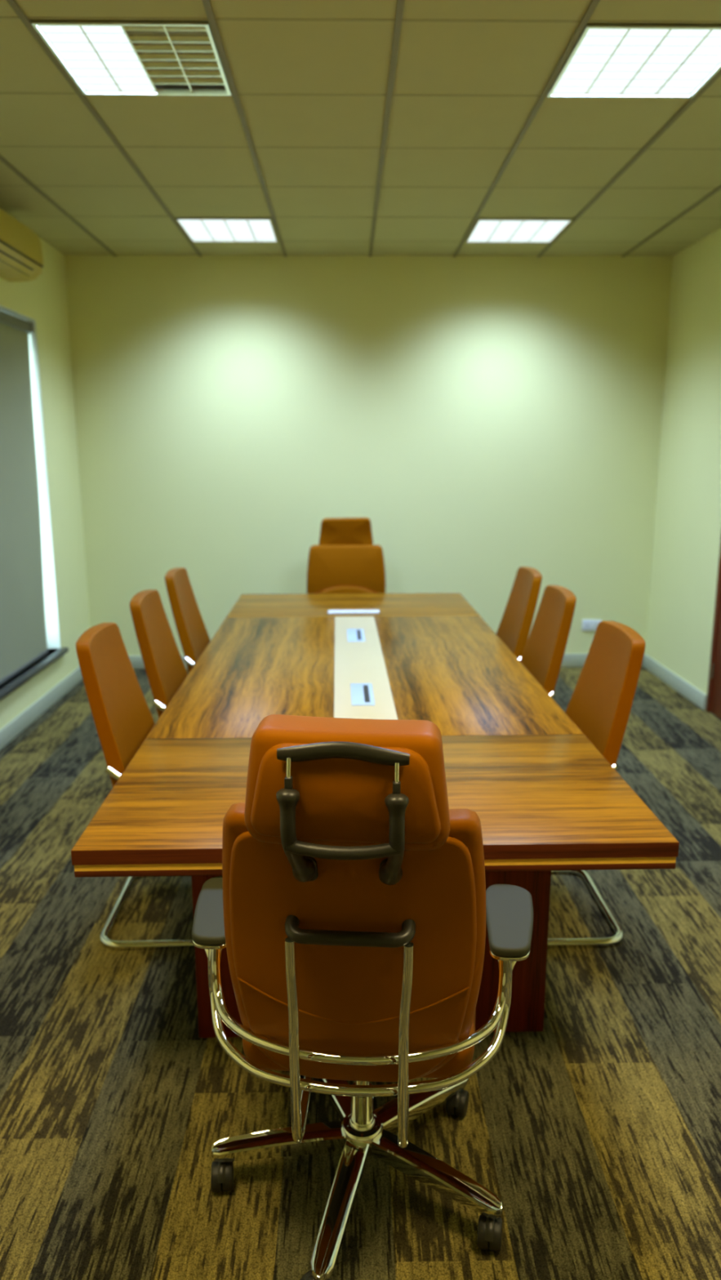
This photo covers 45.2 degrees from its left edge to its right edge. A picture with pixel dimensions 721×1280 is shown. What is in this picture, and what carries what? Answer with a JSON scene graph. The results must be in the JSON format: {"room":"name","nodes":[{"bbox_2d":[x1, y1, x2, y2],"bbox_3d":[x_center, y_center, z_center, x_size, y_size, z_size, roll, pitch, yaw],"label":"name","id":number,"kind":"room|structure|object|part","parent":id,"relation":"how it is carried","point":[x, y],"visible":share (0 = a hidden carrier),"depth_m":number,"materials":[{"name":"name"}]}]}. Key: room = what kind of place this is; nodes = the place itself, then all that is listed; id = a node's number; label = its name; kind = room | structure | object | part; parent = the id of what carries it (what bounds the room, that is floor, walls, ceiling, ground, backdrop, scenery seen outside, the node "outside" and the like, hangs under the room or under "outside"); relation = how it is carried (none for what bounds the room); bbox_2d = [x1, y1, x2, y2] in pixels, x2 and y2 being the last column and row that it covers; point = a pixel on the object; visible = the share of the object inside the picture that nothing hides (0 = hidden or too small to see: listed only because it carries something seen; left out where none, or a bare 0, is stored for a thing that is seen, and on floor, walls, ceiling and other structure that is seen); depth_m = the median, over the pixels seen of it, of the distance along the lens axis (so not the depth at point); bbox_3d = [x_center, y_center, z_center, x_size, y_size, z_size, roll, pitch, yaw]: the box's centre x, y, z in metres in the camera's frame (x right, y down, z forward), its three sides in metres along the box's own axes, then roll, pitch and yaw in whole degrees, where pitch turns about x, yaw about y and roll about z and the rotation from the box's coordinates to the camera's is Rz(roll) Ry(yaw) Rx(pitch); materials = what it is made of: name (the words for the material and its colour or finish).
{"room":"conference room","nodes":[
{"label":"conference room","id":0,"kind":"room"},
{"bbox_2d":[0,237,89,729],"bbox_3d":[-2.132,-0.444,2.268,0.220,3.209,8.487,0,12,-1],"label":"wall","id":1,"kind":"structure","parent":0,"point":[44,299],"depth_m":5.98,"materials":[{"name":"paint"}]},
{"bbox_2d":[0,208,44,281],"bbox_3d":[-1.960,-2.149,4.619,0.210,0.277,1.000,0,12,-1],"label":"air conditioner","id":2,"kind":"object","parent":1,"relation":"attached to","point":[21,257],"visible":1,"depth_m":4.79,"materials":[{"name":"plastic"}]},
{"bbox_2d":[0,249,33,276],"bbox_3d":[-1.893,-2.037,4.619,0.040,0.045,0.750,0,12,-1],"label":"air vent","id":3,"kind":"object","parent":2,"relation":"attached to","point":[10,259],"depth_m":4.75,"materials":[{"name":"beige metal"}]},
{"bbox_2d":[0,305,68,700],"bbox_3d":[-2.133,-0.754,4.732,0.235,2.187,2.195,0,12,-1],"label":"window","id":4,"kind":"structure","parent":1,"relation":"in","point":[48,566],"depth_m":5.75,"materials":[{"name":"glass"}]},
{"bbox_2d":[0,310,48,684],"bbox_3d":[-2.108,-0.760,4.731,0.065,2.131,2.111,0,12,-1],"label":"roller blind","id":5,"kind":"object","parent":4,"relation":"attached to","point":[23,629],"visible":1,"depth_m":5.34,"materials":[{"name":"grey fabric"}]},
{"bbox_3d":[-2.101,0.298,4.961,0.175,0.032,2.195,0,12,-1],"label":"sill","id":6,"kind":"part","parent":4,"relation":"part of","materials":[{"name":"beige paint"}]},
{"bbox_2d":[0,666,83,750],"bbox_3d":[-2.011,1.073,2.598,0.018,0.105,8.487,0,12,-1],"label":"baseboard","id":7,"kind":"structure","parent":1,"relation":"attached to","point":[11,730],"depth_m":5.50,"materials":[{"name":"paint"}]},
{"bbox_2d":[0,666,720,1279],"bbox_3d":[0.140,1.163,2.652,4.920,0.100,8.687,0,12,-1],"label":"floor","id":8,"kind":"structure","parent":0,"point":[596,1132],"depth_m":2.29,"materials":[{"name":"brown carpet"}]},
{"bbox_2d":[75,622,195,949],"bbox_3d":[-0.618,0.477,3.095,0.643,1.054,0.560,0,12,-2],"label":"chair","id":9,"kind":"object","parent":8,"relation":"on","point":[122,717],"visible":0.34,"depth_m":2.94,"materials":[{"name":"orange leather"}]},
{"bbox_3d":[-0.839,0.271,3.044,0.202,0.630,0.503,0,12,-2],"label":"backrest","id":10,"kind":"part","parent":9,"relation":"part of","materials":[{"name":"orange leather"}]},
{"bbox_2d":[129,589,187,718],"bbox_3d":[-0.644,0.314,3.847,0.643,1.054,0.560,0,12,-2],"label":"chair","id":11,"kind":"object","parent":8,"relation":"on","point":[166,670],"visible":0.38,"depth_m":3.69,"materials":[{"name":"orange leather"}]},
{"bbox_2d":[164,567,210,673],"bbox_3d":[-0.668,0.153,4.590,0.643,1.054,0.560,0,12,-2],"label":"chair","id":12,"kind":"object","parent":8,"relation":"on","point":[193,633],"visible":0.36,"depth_m":4.43,"materials":[{"name":"orange leather"}]},
{"bbox_2d":[306,517,385,593],"bbox_3d":[-0.084,-0.180,5.756,0.783,1.210,0.782,11,16,41],"label":"chair","id":13,"kind":"object","parent":8,"relation":"on","point":[346,559],"visible":0.43,"depth_m":5.88,"materials":[{"name":"orange leather"}]},
{"bbox_3d":[-0.098,-0.340,5.944,0.537,0.615,0.202,0,12,-1],"label":"backrest","id":14,"kind":"part","parent":13,"relation":"part of","materials":[{"name":"orange leather"}]},
{"bbox_2d":[319,586,373,593],"bbox_3d":[-0.096,-0.247,5.904,0.460,0.239,0.101,0,12,-1],"label":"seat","id":15,"kind":"object","parent":13,"relation":"on","point":[322,589],"depth_m":5.88,"materials":[{"name":"orange leather"}]},
{"bbox_2d":[191,714,533,1279],"bbox_3d":[-0.001,0.669,1.836,0.747,1.208,0.790,1,12,4],"label":"chair","id":16,"kind":"object","parent":8,"relation":"on","point":[351,908],"visible":1,"depth_m":1.58,"materials":[{"name":"orange leather"}]},
{"bbox_3d":[-0.317,0.593,1.918,0.109,0.022,0.275,1,12,4],"label":"armrest","id":17,"kind":"part","parent":16,"relation":"part of","materials":[{"name":"black plastic"}]},
{"bbox_3d":[-0.317,0.607,1.921,0.107,0.009,0.271,1,12,4],"label":"arm trim","id":18,"kind":"part","parent":16,"relation":"part of","materials":[{"name":"silver metal"}]},
{"bbox_3d":[-0.185,1.154,1.990,0.310,0.056,0.054,-1,12,-4],"label":"arm","id":19,"kind":"part","parent":16,"relation":"part of","materials":[{"name":"silver metal"}]},
{"bbox_3d":[-0.113,0.205,1.364,0.008,0.038,0.016,1,12,4],"label":"rod","id":20,"kind":"part","parent":16,"relation":"part of","materials":[{"name":"silver metal"}]},
{"bbox_3d":[-0.106,0.322,1.422,0.041,0.200,0.121,3,13,13],"label":"bracket arm","id":21,"kind":"part","parent":16,"relation":"part of","materials":[{"name":"black plastic"}]},
{"bbox_3d":[-0.067,1.113,2.175,0.054,0.056,0.310,-5,13,-21],"label":"arm","id":22,"kind":"part","parent":16,"relation":"part of","materials":[{"name":"silver metal"}]},
{"bbox_3d":[-0.042,1.190,1.822,0.054,0.056,0.310,3,13,14],"label":"arm","id":23,"kind":"part","parent":16,"relation":"part of","materials":[{"name":"silver metal"}]},
{"bbox_3d":[-0.026,0.250,1.400,0.312,0.168,0.060,1,12,4],"label":"headrest panel","id":24,"kind":"part","parent":16,"relation":"part of","materials":[{"name":"orange leather"}]},
{"bbox_3d":[-0.016,0.602,1.615,0.459,0.572,0.153,1,12,4],"label":"panel","id":25,"kind":"part","parent":16,"relation":"part of","materials":[{"name":"orange leather"}]},
{"bbox_3d":[-0.014,0.592,1.642,0.498,0.615,0.196,1,12,4],"label":"backrest","id":26,"kind":"part","parent":16,"relation":"part of","materials":[{"name":"orange leather"}]},
{"bbox_3d":[0.004,0.799,1.936,0.504,0.109,0.430,1,12,4],"label":"seat","id":27,"kind":"part","parent":16,"relation":"part of","materials":[{"name":"orange leather"}]},
{"bbox_3d":[0.054,0.326,1.411,0.041,0.196,0.121,-1,12,-5],"label":"bracket arm","id":28,"kind":"part","parent":16,"relation":"part of","materials":[{"name":"black plastic"}]},
{"bbox_3d":[0.057,0.210,1.353,0.008,0.038,0.016,1,12,4],"label":"rod","id":29,"kind":"part","parent":16,"relation":"part of","materials":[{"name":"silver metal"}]},
{"bbox_3d":[0.150,1.125,2.121,0.310,0.056,0.054,-10,16,-39],"label":"arm","id":30,"kind":"part","parent":16,"relation":"part of","materials":[{"name":"silver metal"}]},
{"bbox_3d":[0.165,1.172,1.904,0.310,0.056,0.054,7,14,31],"label":"arm","id":31,"kind":"part","parent":16,"relation":"part of","materials":[{"name":"silver metal"}]},
{"bbox_3d":[0.326,0.616,1.875,0.107,0.009,0.271,1,12,4],"label":"arm trim","id":32,"kind":"part","parent":16,"relation":"part of","materials":[{"name":"silver metal"}]},
{"bbox_3d":[0.326,0.602,1.873,0.109,0.022,0.275,1,12,4],"label":"armrest","id":33,"kind":"part","parent":16,"relation":"part of","materials":[{"name":"black plastic"}]},
{"bbox_2d":[71,592,679,1037],"bbox_3d":[-0.010,0.453,3.912,1.420,0.755,3.710,0,12,-2],"label":"conference table","id":34,"kind":"object","parent":8,"relation":"on","point":[544,799],"visible":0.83,"depth_m":2.67,"materials":[{"name":"brown wood"}]},
{"bbox_3d":[-0.417,0.113,3.815,0.603,0.038,2.084,0,12,-2],"label":"panel","id":35,"kind":"part","parent":34,"relation":"part of","materials":[{"name":"brown wood"}]},
{"bbox_3d":[-0.050,-0.198,5.247,1.419,0.038,0.823,0,12,-2],"label":"panel","id":36,"kind":"part","parent":34,"relation":"part of","materials":[{"name":"brown wood"}]},
{"bbox_2d":[327,609,379,614],"bbox_3d":[-0.040,-0.160,4.946,0.296,0.014,0.070,0,12,-2],"label":"bar","id":37,"kind":"object","parent":34,"relation":"on","point":[330,611],"visible":1,"depth_m":4.92,"materials":[{"name":"white plastic"}]},
{"bbox_3d":[-0.023,-0.025,4.343,0.084,0.002,0.300,0,12,-2],"label":"power plate","id":38,"kind":"part","parent":34,"relation":"part of","materials":[{"name":"white plastic"}]},
{"bbox_3d":[0.006,0.204,3.284,0.084,0.002,0.300,0,12,-2],"label":"power plate","id":39,"kind":"part","parent":34,"relation":"part of","materials":[{"name":"white plastic"}]},
{"bbox_3d":[0.032,0.806,2.461,0.998,0.680,0.050,0,12,-2],"label":"leg panel","id":40,"kind":"part","parent":34,"relation":"part of","materials":[{"name":"brown wood"}]},
{"bbox_3d":[0.030,0.415,2.416,1.419,0.038,0.799,0,12,-2],"label":"panel","id":41,"kind":"part","parent":34,"relation":"part of","materials":[{"name":"brown wood"}]},
{"bbox_3d":[0.402,0.107,3.837,0.594,0.038,2.084,0,12,-2],"label":"panel","id":42,"kind":"part","parent":34,"relation":"part of","materials":[{"name":"brown wood"}]},
{"bbox_2d":[496,566,542,660],"bbox_3d":[0.593,0.151,4.593,0.643,1.054,0.560,0,12,-2],"label":"chair","id":43,"kind":"object","parent":8,"relation":"on","point":[514,627],"visible":0.23,"depth_m":4.46,"materials":[{"name":"orange leather"}]},
{"bbox_2d":[519,585,576,697],"bbox_3d":[0.603,0.290,3.948,0.643,1.054,0.560,0,12,-2],"label":"chair","id":44,"kind":"object","parent":8,"relation":"on","point":[542,655],"visible":0.29,"depth_m":3.81,"materials":[{"name":"orange leather"}]},
{"bbox_2d":[546,620,644,947],"bbox_3d":[0.617,0.475,3.098,0.643,1.054,0.560,0,12,-2],"label":"chair","id":45,"kind":"object","parent":8,"relation":"on","point":[599,705],"visible":0.34,"depth_m":2.97,"materials":[{"name":"orange leather"}]},
{"bbox_3d":[0.837,0.266,3.059,0.202,0.630,0.503,0,12,-2],"label":"backrest","id":46,"kind":"part","parent":45,"relation":"part of","materials":[{"name":"orange leather"}]},
{"bbox_2d":[0,0,720,256],"bbox_3d":[0.136,-1.838,2.002,4.318,0.016,8.485,0,12,-1],"label":"ceiling","id":47,"kind":"structure","parent":0,"point":[264,57],"depth_m":3.85,"materials":[{"name":"tile"}]},
{"bbox_2d":[31,19,231,95],"bbox_3d":[-0.782,-2.087,3.073,0.570,0.072,0.570,0,12,-1],"label":"ceiling light","id":48,"kind":"object","parent":47,"relation":"attached to","point":[100,56],"visible":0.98,"depth_m":3.06,"materials":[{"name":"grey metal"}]},
{"bbox_3d":[-0.987,-2.074,3.088,0.130,0.012,0.516,0,12,-1],"label":"lamp panel","id":49,"kind":"part","parent":48,"relation":"part of","materials":[{"name":"white plastic"}]},
{"bbox_3d":[-0.851,-2.075,3.090,0.130,0.012,0.516,0,12,-1],"label":"lamp panel","id":50,"kind":"part","parent":48,"relation":"part of","materials":[{"name":"white plastic"}]},
{"bbox_2d":[174,217,278,242],"bbox_3d":[-0.820,-2.596,5.418,0.570,0.072,0.570,0,12,-1],"label":"ceiling light","id":51,"kind":"object","parent":47,"relation":"attached to","point":[234,229],"visible":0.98,"depth_m":5.43,"materials":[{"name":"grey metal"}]},
{"bbox_3d":[-1.025,-2.582,5.433,0.130,0.012,0.516,0,12,-1],"label":"lamp panel","id":52,"kind":"part","parent":51,"relation":"part of","materials":[{"name":"white plastic"}]},
{"bbox_3d":[-0.888,-2.583,5.435,0.130,0.012,0.516,0,12,-1],"label":"lamp panel","id":53,"kind":"part","parent":51,"relation":"part of","materials":[{"name":"white plastic"}]},
{"bbox_3d":[-0.752,-2.583,5.437,0.130,0.012,0.516,0,12,-1],"label":"lamp panel","id":54,"kind":"part","parent":51,"relation":"part of","materials":[{"name":"white plastic"}]},
{"bbox_3d":[-0.616,-2.584,5.439,0.130,0.012,0.516,0,12,-1],"label":"lamp panel","id":55,"kind":"part","parent":51,"relation":"part of","materials":[{"name":"white plastic"}]},
{"bbox_2d":[0,0,720,257],"bbox_3d":[0.135,-1.826,2.005,3.622,0.008,8.487,0,12,-1],"label":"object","id":56,"kind":"structure","parent":47,"relation":"attached to","point":[206,3],"depth_m":3.72,"materials":[{"name":"grey metal"}]},
{"bbox_2d":[0,16,720,242],"bbox_3d":[0.137,-1.812,1.919,4.298,0.003,7.814,0,12,-1],"label":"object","id":57,"kind":"structure","parent":47,"relation":"attached to","point":[1,17],"depth_m":3.96,"materials":[{"name":"grey metal"}]},
{"bbox_2d":[464,217,573,242],"bbox_3d":[0.980,-2.604,5.445,0.570,0.072,0.570,0,12,-1],"label":"ceiling light","id":58,"kind":"object","parent":47,"relation":"attached to","point":[484,229],"visible":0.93,"depth_m":5.45,"materials":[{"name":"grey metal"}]},
{"bbox_3d":[0.775,-2.591,5.460,0.130,0.012,0.516,0,12,-1],"label":"lamp panel","id":59,"kind":"part","parent":58,"relation":"part of","materials":[{"name":"white plastic"}]},
{"bbox_3d":[0.911,-2.591,5.462,0.130,0.012,0.516,0,12,-1],"label":"lamp panel","id":60,"kind":"part","parent":58,"relation":"part of","materials":[{"name":"white plastic"}]},
{"bbox_3d":[1.048,-2.592,5.464,0.130,0.012,0.516,0,12,-1],"label":"lamp panel","id":61,"kind":"part","parent":58,"relation":"part of","materials":[{"name":"white plastic"}]},
{"bbox_3d":[1.184,-2.592,5.466,0.130,0.012,0.516,0,12,-1],"label":"lamp panel","id":62,"kind":"part","parent":58,"relation":"part of","materials":[{"name":"white plastic"}]},
{"bbox_2d":[546,22,720,97],"bbox_3d":[1.018,-2.096,3.100,0.570,0.072,0.570,0,12,-1],"label":"ceiling light","id":63,"kind":"object","parent":47,"relation":"attached to","point":[606,60],"visible":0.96,"depth_m":3.11,"materials":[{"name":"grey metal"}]},
{"bbox_3d":[0.813,-2.082,3.115,0.130,0.012,0.516,0,12,-1],"label":"lamp panel","id":64,"kind":"part","parent":63,"relation":"part of","materials":[{"name":"white plastic"}]},
{"bbox_3d":[0.949,-2.083,3.117,0.130,0.012,0.516,0,12,-1],"label":"lamp panel","id":65,"kind":"part","parent":63,"relation":"part of","materials":[{"name":"white plastic"}]},
{"bbox_3d":[1.086,-2.084,3.119,0.130,0.012,0.516,0,12,-1],"label":"lamp panel","id":66,"kind":"part","parent":63,"relation":"part of","materials":[{"name":"white plastic"}]},
{"bbox_3d":[1.222,-2.084,3.121,0.130,0.012,0.516,0,12,-1],"label":"lamp panel","id":67,"kind":"part","parent":63,"relation":"part of","materials":[{"name":"white plastic"}]},
{"bbox_2d":[64,254,672,662],"bbox_3d":[0.070,-1.363,6.498,4.520,3.209,0.100,0,12,-1],"label":"wall","id":68,"kind":"structure","parent":0,"point":[488,418],"depth_m":6.39,"materials":[{"name":"paint"}]},
{"bbox_2d":[128,653,642,669],"bbox_3d":[0.073,0.166,6.769,4.284,0.105,0.018,0,12,-1],"label":"baseboard","id":69,"kind":"structure","parent":68,"relation":"attached to","point":[569,660],"depth_m":6.78,"materials":[{"name":"paint"}]},
{"bbox_2d":[581,619,601,630],"bbox_3d":[1.798,-0.116,6.737,0.150,0.086,0.015,0,12,-1],"label":"wall socket","id":70,"kind":"object","parent":68,"relation":"attached to","point":[587,624],"visible":0.9,"depth_m":6.73,"materials":[{"name":"white plastic"}]},
{"bbox_2d":[644,227,720,706],"bbox_3d":[2.367,-0.464,2.336,0.140,3.209,8.487,0,12,-1],"label":"wall","id":71,"kind":"structure","parent":0,"point":[686,543],"depth_m":5.88,"materials":[{"name":"paint"}]},
{"bbox_2d":[642,653,706,710],"bbox_3d":[2.233,0.283,6.216,0.018,0.105,1.179,0,12,-1],"label":"baseboard","id":72,"kind":"structure","parent":71,"relation":"attached to","point":[697,697],"depth_m":6.12,"materials":[{"name":"paint"}]},
{"bbox_2d":[705,537,720,719],"bbox_3d":[2.296,-0.474,4.951,0.194,2.118,0.964,0,12,-1],"label":"door","id":73,"kind":"structure","parent":71,"relation":"in","point":[713,690],"depth_m":5.49,"materials":[{"name":"brown wood"}]}
]}

